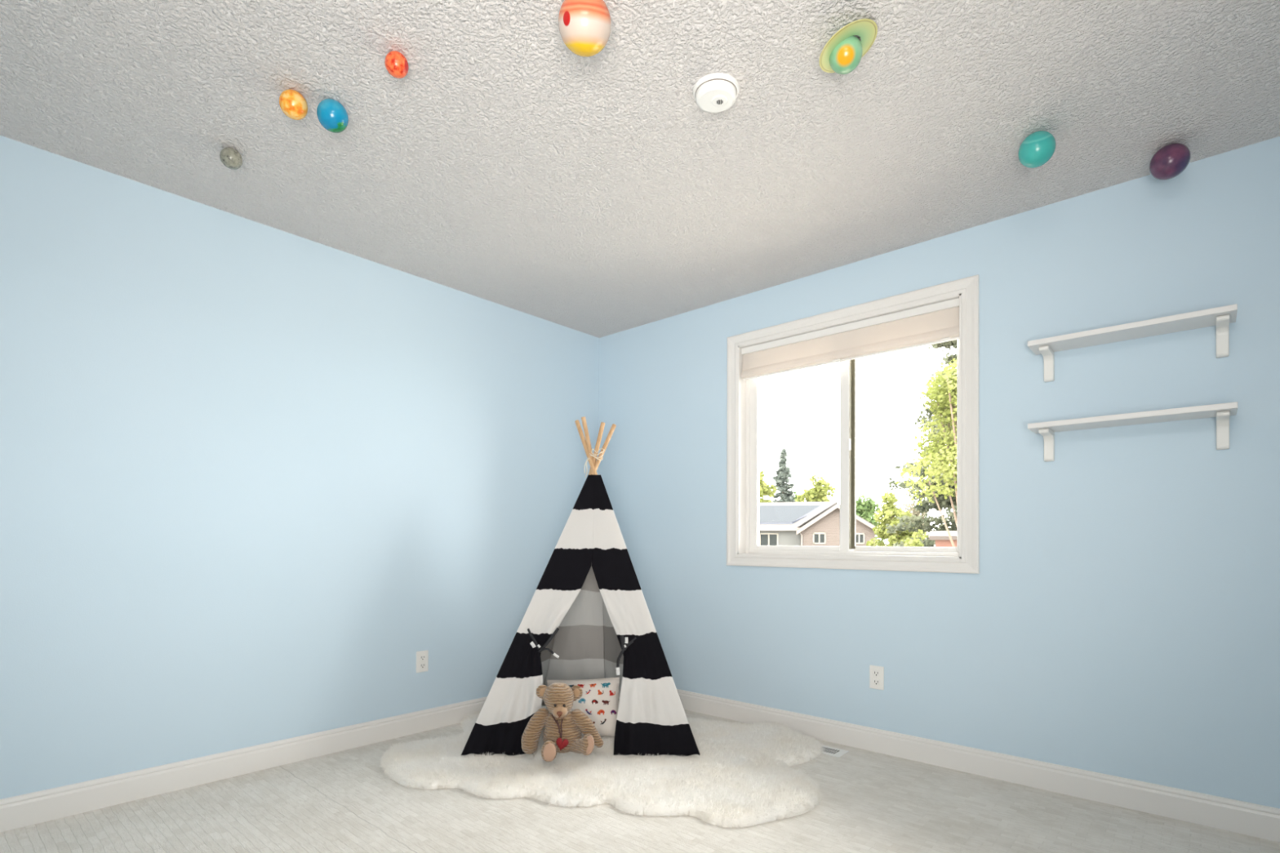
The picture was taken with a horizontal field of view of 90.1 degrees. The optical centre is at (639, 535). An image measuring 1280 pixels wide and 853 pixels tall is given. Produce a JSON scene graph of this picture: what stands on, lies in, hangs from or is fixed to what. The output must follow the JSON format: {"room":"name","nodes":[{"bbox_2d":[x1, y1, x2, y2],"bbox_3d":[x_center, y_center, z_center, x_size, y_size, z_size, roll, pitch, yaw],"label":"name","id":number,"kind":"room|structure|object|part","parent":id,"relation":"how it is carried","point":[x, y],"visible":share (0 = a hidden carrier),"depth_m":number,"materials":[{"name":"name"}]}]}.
{"room":"children's room","nodes":[
{"label":"children's room","id":0,"kind":"room"},
{"bbox_2d":[0,135,599,799],"bbox_3d":[-1.728,-0.178,2.941,0.160,2.440,4.150,0,-1,42],"label":"wall","id":1,"kind":"structure","parent":0,"point":[251,472],"depth_m":2.78,"materials":[{"name":"paint"}]},
{"bbox_2d":[0,696,487,832],"bbox_3d":[-1.667,0.986,2.872,0.015,0.112,4.150,0,-1,42],"label":"baseboard","id":2,"kind":"structure","parent":1,"relation":"attached to","point":[17,811],"depth_m":2.69,"materials":[{"name":"white wood"}]},
{"bbox_2d":[416,649,428,672],"bbox_3d":[-1.170,0.675,3.436,0.009,0.114,0.070,0,-1,42],"label":"wall outlet","id":3,"kind":"object","parent":1,"relation":"attached to","point":[422,656],"visible":1,"depth_m":3.43,"materials":[{"name":"white plastic"}]},
{"bbox_2d":[419,654,425,660],"bbox_3d":[-1.169,0.654,3.435,0.004,0.028,0.034,0,-1,42],"label":"receptacle","id":4,"kind":"object","parent":3,"relation":"attached to","point":[422,657],"depth_m":3.43,"materials":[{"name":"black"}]},
{"bbox_2d":[419,662,425,668],"bbox_3d":[-1.169,0.697,3.435,0.004,0.028,0.034,0,-1,42],"label":"receptacle","id":5,"kind":"object","parent":3,"relation":"attached to","point":[422,665],"depth_m":3.43,"materials":[{"name":"white plastic"}]},
{"bbox_2d":[0,0,1279,337],"bbox_3d":[-0.075,-1.464,1.487,4.570,0.120,4.470,0,-1,42],"label":"ceiling","id":6,"kind":"structure","parent":0,"point":[509,166],"depth_m":2.14,"materials":[{"name":"white paint"}]},
{"bbox_2d":[219,146,242,169],"bbox_3d":[-1.482,-1.368,2.316,0.070,0.070,0.069,0,-1,-23],"label":"ball","id":7,"kind":"object","parent":6,"relation":"hanging from","point":[230,157],"visible":1,"depth_m":2.29,"materials":[{"name":"grey plastic"}]},
{"bbox_2d":[279,88,307,119],"bbox_3d":[-1.096,-1.363,2.021,0.081,0.081,0.081,0,-1,-24],"label":"ball","id":8,"kind":"object","parent":6,"relation":"hanging from","point":[292,103],"visible":1,"depth_m":2.00,"materials":[{"name":"orange plastic"}]},
{"bbox_2d":[316,98,348,133],"bbox_3d":[-0.993,-1.357,2.064,0.093,0.094,0.093,0,-1,-21],"label":"ball","id":9,"kind":"object","parent":6,"relation":"hanging from","point":[331,114],"visible":1,"depth_m":2.04,"materials":[{"name":"blue plastic"}]},
{"bbox_2d":[384,50,408,78],"bbox_3d":[-0.708,-1.371,1.860,0.065,0.066,0.065,1,-1,-30],"label":"ball","id":10,"kind":"object","parent":6,"relation":"hanging from","point":[396,64],"visible":1,"depth_m":1.84,"materials":[{"name":"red plastic"}]},
{"bbox_2d":[558,0,611,57],"bbox_3d":[-0.144,-1.334,1.666,0.138,0.138,0.137,0,-1,-25],"label":"ball","id":11,"kind":"object","parent":6,"relation":"hanging from","point":[584,26],"visible":1,"depth_m":1.63,"materials":[{"name":"multicoloured plastic"}]},
{"bbox_2d":[692,72,739,112],"bbox_3d":[0.238,-1.377,2.002,0.146,0.042,0.146,0,-1,42],"label":"smoke detector","id":12,"kind":"object","parent":6,"relation":"attached to","point":[717,92],"visible":1,"depth_m":1.97,"materials":[{"name":"white plastic"}]},
{"bbox_2d":[818,18,877,74],"bbox_3d":[0.582,-1.354,1.787,0.159,0.090,0.161,0,-1,-22],"label":"ball","id":13,"kind":"object","parent":6,"relation":"hanging from","point":[843,52],"visible":1,"depth_m":1.77,"materials":[{"name":"green plastic"}]},
{"bbox_2d":[1017,130,1055,168],"bbox_3d":[1.373,-1.337,2.211,0.110,0.111,0.110,1,-1,-28],"label":"ball","id":14,"kind":"object","parent":6,"relation":"hanging from","point":[1037,148],"visible":1,"depth_m":2.18,"materials":[{"name":"teal plastic"}]},
{"bbox_2d":[1149,142,1191,180],"bbox_3d":[1.885,-1.332,2.275,0.114,0.114,0.114,0,-1,-26],"label":"ball","id":15,"kind":"object","parent":6,"relation":"hanging from","point":[1171,160],"visible":1,"depth_m":2.24,"materials":[{"name":"purple plastic"}]},
{"bbox_2d":[0,705,1279,852],"bbox_3d":[-0.086,1.095,1.463,4.570,0.120,4.470,0,-1,42],"label":"floor","id":16,"kind":"structure","parent":0,"point":[341,802],"depth_m":2.31,"materials":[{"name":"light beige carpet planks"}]},
{"bbox_2d":[378,710,825,828],"bbox_3d":[-0.163,1.031,3.086,2.004,0.038,1.286,0,-1,15],"label":"rug","id":17,"kind":"object","parent":16,"relation":"on","point":[741,776],"visible":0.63,"depth_m":2.70,"materials":[{"name":"white fur"}]},
{"bbox_2d":[520,682,603,762],"bbox_3d":[-0.348,0.812,2.817,0.341,0.314,0.226,0,-1,17],"label":"teddy bear","id":18,"kind":"object","parent":17,"relation":"on","point":[563,728],"visible":1,"depth_m":2.81},
{"bbox_3d":[-0.468,0.865,2.839,0.078,0.191,0.128,0,-1,42],"label":"arm","id":19,"kind":"part","parent":18,"relation":"part of"},
{"bbox_3d":[-0.390,0.925,2.793,0.070,0.088,0.147,0,-1,0],"label":"leg","id":20,"kind":"part","parent":18,"relation":"part of","materials":[{"name":"beige fabric"}]},
{"bbox_3d":[-0.262,0.906,2.799,0.060,0.102,0.173,1,-1,-44],"label":"leg","id":21,"kind":"part","parent":18,"relation":"part of","materials":[{"name":"beige fabric"}]},
{"bbox_3d":[-0.238,0.859,2.855,0.153,0.165,0.062,0,-1,4],"label":"arm","id":22,"kind":"part","parent":18,"relation":"part of"},
{"bbox_2d":[461,416,700,756],"bbox_3d":[-0.268,0.198,3.368,1.092,1.642,0.921,0,-1,0],"label":"tent","id":23,"kind":"object","parent":17,"relation":"on","point":[588,615],"visible":0.97,"depth_m":3.12,"materials":[{"name":"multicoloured fabric"}]},
{"bbox_3d":[-0.492,0.347,3.094,0.252,1.337,0.690,0,-1,42],"label":"panel","id":24,"kind":"part","parent":23,"relation":"part of","materials":[{"name":"fabric"}]},
{"bbox_3d":[-0.496,0.343,3.322,0.428,1.344,0.913,0,-1,14],"label":"panel","id":25,"kind":"part","parent":23,"relation":"part of","materials":[{"name":"fabric"}]},
{"bbox_3d":[-0.398,0.347,3.610,0.391,1.346,0.415,0,-1,0],"label":"panel","id":26,"kind":"part","parent":23,"relation":"part of","materials":[{"name":"fabric"}]},
{"bbox_3d":[-0.239,-0.380,3.376,0.106,0.152,0.099,0,-1,0],"label":"lashing cord","id":27,"kind":"part","parent":23,"relation":"part of","materials":[{"name":"beige fabric"}]},
{"bbox_3d":[-0.051,0.347,3.044,0.657,1.335,0.253,0,-1,42],"label":"panel","id":28,"kind":"part","parent":23,"relation":"part of","materials":[{"name":"fabric"}]},
{"bbox_3d":[-0.065,0.342,3.319,0.232,1.339,1.008,1,-1,-28],"label":"panel","id":29,"kind":"part","parent":23,"relation":"part of","materials":[{"name":"fabric"}]},
{"bbox_2d":[546,677,619,736],"bbox_3d":[-0.289,0.873,3.248,0.385,0.288,0.146,0,-1,0],"label":"printed pillow","id":30,"kind":"object","parent":17,"relation":"on","point":[599,700],"visible":0.51,"depth_m":3.22,"materials":[{"name":"white fabric"}]},
{"bbox_2d":[820,744,848,757],"bbox_3d":[0.873,1.053,3.181,0.300,0.004,0.120,0,-1,42],"label":"floor vent","id":31,"kind":"object","parent":16,"relation":"in","point":[828,750],"visible":0.35,"depth_m":3.12,"materials":[{"name":"white metal"}]},
{"bbox_2d":[598,136,1279,808],"bbox_3d":[1.352,-0.164,3.085,4.570,2.440,0.160,0,-1,42],"label":"wall","id":32,"kind":"structure","parent":0,"point":[1120,616],"depth_m":2.64,"materials":[{"name":"paint"}]},
{"bbox_2d":[726,275,979,573],"bbox_3d":[1.059,-0.493,3.337,1.331,1.327,0.179,0,-1,42],"label":"window","id":33,"kind":"structure","parent":32,"relation":"in","point":[743,397],"depth_m":3.32,"materials":[{"name":"white"}]},
{"bbox_3d":[0.870,-0.492,3.522,0.598,1.146,0.030,0,-1,42],"label":"sash","id":34,"kind":"part","parent":33,"relation":"part of","materials":[{"name":"white plastic"}]},
{"bbox_2d":[741,297,959,380],"bbox_3d":[1.032,-0.992,3.309,1.168,0.182,0.056,0,-1,42],"label":"roman shade","id":35,"kind":"object","parent":33,"relation":"attached to","point":[937,322],"visible":0.99,"depth_m":3.23,"materials":[{"name":"beige fabric"}]},
{"bbox_3d":[1.032,-0.905,3.308,1.156,0.008,0.014,0,-1,42],"label":"rail","id":36,"kind":"part","parent":35,"relation":"part of","materials":[{"name":"white fabric"}]},
{"bbox_3d":[1.083,-0.493,3.363,1.172,1.182,0.088,0,-1,42],"label":"frame","id":37,"kind":"part","parent":33,"relation":"part of","materials":[{"name":"white plastic"}]},
{"bbox_3d":[1.314,-0.494,3.183,0.544,1.146,0.026,0,-1,42],"label":"sash","id":38,"kind":"part","parent":33,"relation":"part of","materials":[{"name":"white plastic"}]},
{"bbox_2d":[869,665,884,689],"bbox_3d":[1.160,0.694,3.131,0.070,0.114,0.009,0,-1,42],"label":"wall outlet","id":39,"kind":"object","parent":32,"relation":"attached to","point":[876,673],"visible":1,"depth_m":3.13,"materials":[{"name":"white plastic"}]},
{"bbox_2d":[873,670,879,676],"bbox_3d":[1.159,0.673,3.131,0.034,0.028,0.004,0,-1,42],"label":"receptacle","id":40,"kind":"object","parent":39,"relation":"attached to","point":[876,673],"depth_m":3.13,"materials":[{"name":"white plastic"}]},
{"bbox_2d":[873,678,879,684],"bbox_3d":[1.159,0.716,3.130,0.034,0.028,0.004,0,-1,42],"label":"receptacle","id":41,"kind":"object","parent":39,"relation":"attached to","point":[876,681],"depth_m":3.13,"materials":[{"name":"white plastic"}]},
{"bbox_2d":[676,688,1279,842],"bbox_3d":[1.289,1.000,3.009,4.250,0.112,0.015,0,-1,42],"label":"baseboard","id":42,"kind":"structure","parent":32,"relation":"attached to","point":[1261,821],"depth_m":2.69,"materials":[{"name":"white wood"}]},
{"bbox_2d":[1027,303,1237,382],"bbox_3d":[1.849,-0.715,2.433,0.619,0.141,0.165,0,-1,42],"label":"wall shelf","id":43,"kind":"object","parent":32,"relation":"attached to","point":[1220,317],"visible":1,"depth_m":2.38,"materials":[{"name":"white paint"}]},
{"bbox_2d":[1027,401,1237,462],"bbox_3d":[1.847,-0.382,2.429,0.619,0.141,0.165,0,-1,42],"label":"wall shelf","id":44,"kind":"object","parent":32,"relation":"attached to","point":[1222,411],"visible":1,"depth_m":2.37,"materials":[{"name":"white paint"}]},
{"label":"outside","id":45,"kind":"structure","parent":0,"visible":0},
{"bbox_3d":[24.003,5.283,76.854,180.000,0.500,139.400,0,-1,42],"label":"ground","id":46,"kind":"structure","parent":45,"visible":0},
{"bbox_2d":[759,470,777,502],"bbox_3d":[12.732,-1.213,69.991,4.812,12.271,4.367,0,-1,42],"label":"leafy tree","id":47,"kind":"object","parent":46,"relation":"on","point":[765,489],"visible":0.15,"depth_m":69.39,"materials":[{"name":"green plant"}]},
{"bbox_2d":[771,448,796,502],"bbox_3d":[18.720,-3.377,84.824,6.183,16.922,6.042,0,-1,2],"label":"conifer tree","id":48,"kind":"object","parent":46,"relation":"on","point":[783,473],"visible":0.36,"depth_m":84.50,"materials":[{"name":"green plant"}]},
{"bbox_2d":[780,490,799,502],"bbox_3d":[21.634,-0.634,89.715,4.570,11.552,4.204,0,-1,42],"label":"leafy tree","id":49,"kind":"object","parent":46,"relation":"on","point":[794,491],"visible":0.02,"depth_m":89.50,"materials":[{"name":"green plant"}]},
{"bbox_2d":[795,474,836,502],"bbox_3d":[22.063,-1.305,80.048,5.387,12.718,5.416,0,-1,42],"label":"leafy tree","id":50,"kind":"object","parent":46,"relation":"on","point":[819,492],"visible":0.31,"depth_m":79.07,"materials":[{"name":"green plant"}]},
{"bbox_2d":[759,501,875,546],"bbox_3d":[16.160,0.793,60.336,12.000,8.109,10.560,0,-1,17],"label":"neighbor house","id":51,"kind":"structure","parent":46,"relation":"on","point":[780,523],"depth_m":57.08,"materials":[{"name":"grey"}]},
{"bbox_3d":[11.622,0.416,57.679,1.582,1.237,0.030,0,-1,17],"label":"pane","id":52,"kind":"part","parent":51,"relation":"part of","materials":[{"name":"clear glass"}]},
{"bbox_3d":[15.581,0.210,55.499,0.976,0.875,0.030,0,-1,17],"label":"pane","id":53,"kind":"part","parent":51,"relation":"part of","materials":[{"name":"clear glass"}]},
{"bbox_3d":[18.705,0.224,54.522,0.776,0.824,0.030,0,-1,17],"label":"pane","id":54,"kind":"part","parent":51,"relation":"part of","materials":[{"name":"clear glass"}]},
{"bbox_2d":[855,494,885,546],"bbox_3d":[26.749,0.075,75.692,4.756,9.916,5.350,0,-1,11],"label":"leafy tree","id":55,"kind":"object","parent":46,"relation":"on","point":[866,509],"visible":0.25,"depth_m":75.28,"materials":[{"name":"green plant"}]},
{"bbox_2d":[866,491,905,546],"bbox_3d":[17.196,0.824,43.921,2.984,7.752,3.143,0,-1,42],"label":"leafy tree","id":56,"kind":"object","parent":46,"relation":"on","point":[889,513],"visible":0.23,"depth_m":43.68,"materials":[{"name":"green plant"}]},
{"bbox_2d":[887,510,916,546],"bbox_3d":[15.663,1.548,37.997,2.298,6.181,2.285,0,-1,42],"label":"leafy tree","id":57,"kind":"object","parent":46,"relation":"on","point":[898,537],"visible":0.12,"depth_m":37.89,"materials":[{"name":"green plant"}]},
{"bbox_2d":[897,490,930,537],"bbox_3d":[20.570,0.623,47.985,3.334,8.256,3.134,0,-1,42],"label":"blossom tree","id":58,"kind":"object","parent":46,"relation":"on","point":[908,505],"visible":0.1,"depth_m":47.74,"materials":[{"name":"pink plant"}]},
{"bbox_2d":[903,528,927,546],"bbox_3d":[11.428,2.119,25.971,1.544,4.783,1.612,0,-1,42],"label":"leafy tree","id":59,"kind":"object","parent":46,"relation":"on","point":[916,542],"visible":0.05,"depth_m":26.00,"materials":[{"name":"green plant"}]},
{"bbox_2d":[882,339,956,546],"bbox_3d":[15.556,-4.489,29.821,9.363,18.638,8.716,0,-1,-23],"label":"leafy tree","id":60,"kind":"object","parent":46,"relation":"on","point":[913,522],"visible":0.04,"depth_m":29.74,"materials":[{"name":"green plant"}]},
{"bbox_2d":[894,358,956,546],"bbox_3d":[7.871,0.008,15.460,2.901,8.779,2.673,0,-1,39],"label":"leafy tree","id":61,"kind":"object","parent":46,"relation":"on","point":[944,396],"visible":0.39,"depth_m":15.50,"materials":[{"name":"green plant"}]},
{"bbox_2d":[928,530,956,546],"bbox_3d":[9.903,2.142,17.458,3.600,4.567,2.719,0,-1,26],"label":"brick house","id":62,"kind":"structure","parent":46,"relation":"on","point":[941,538],"depth_m":17.02,"materials":[{"name":"brown"}]}
]}

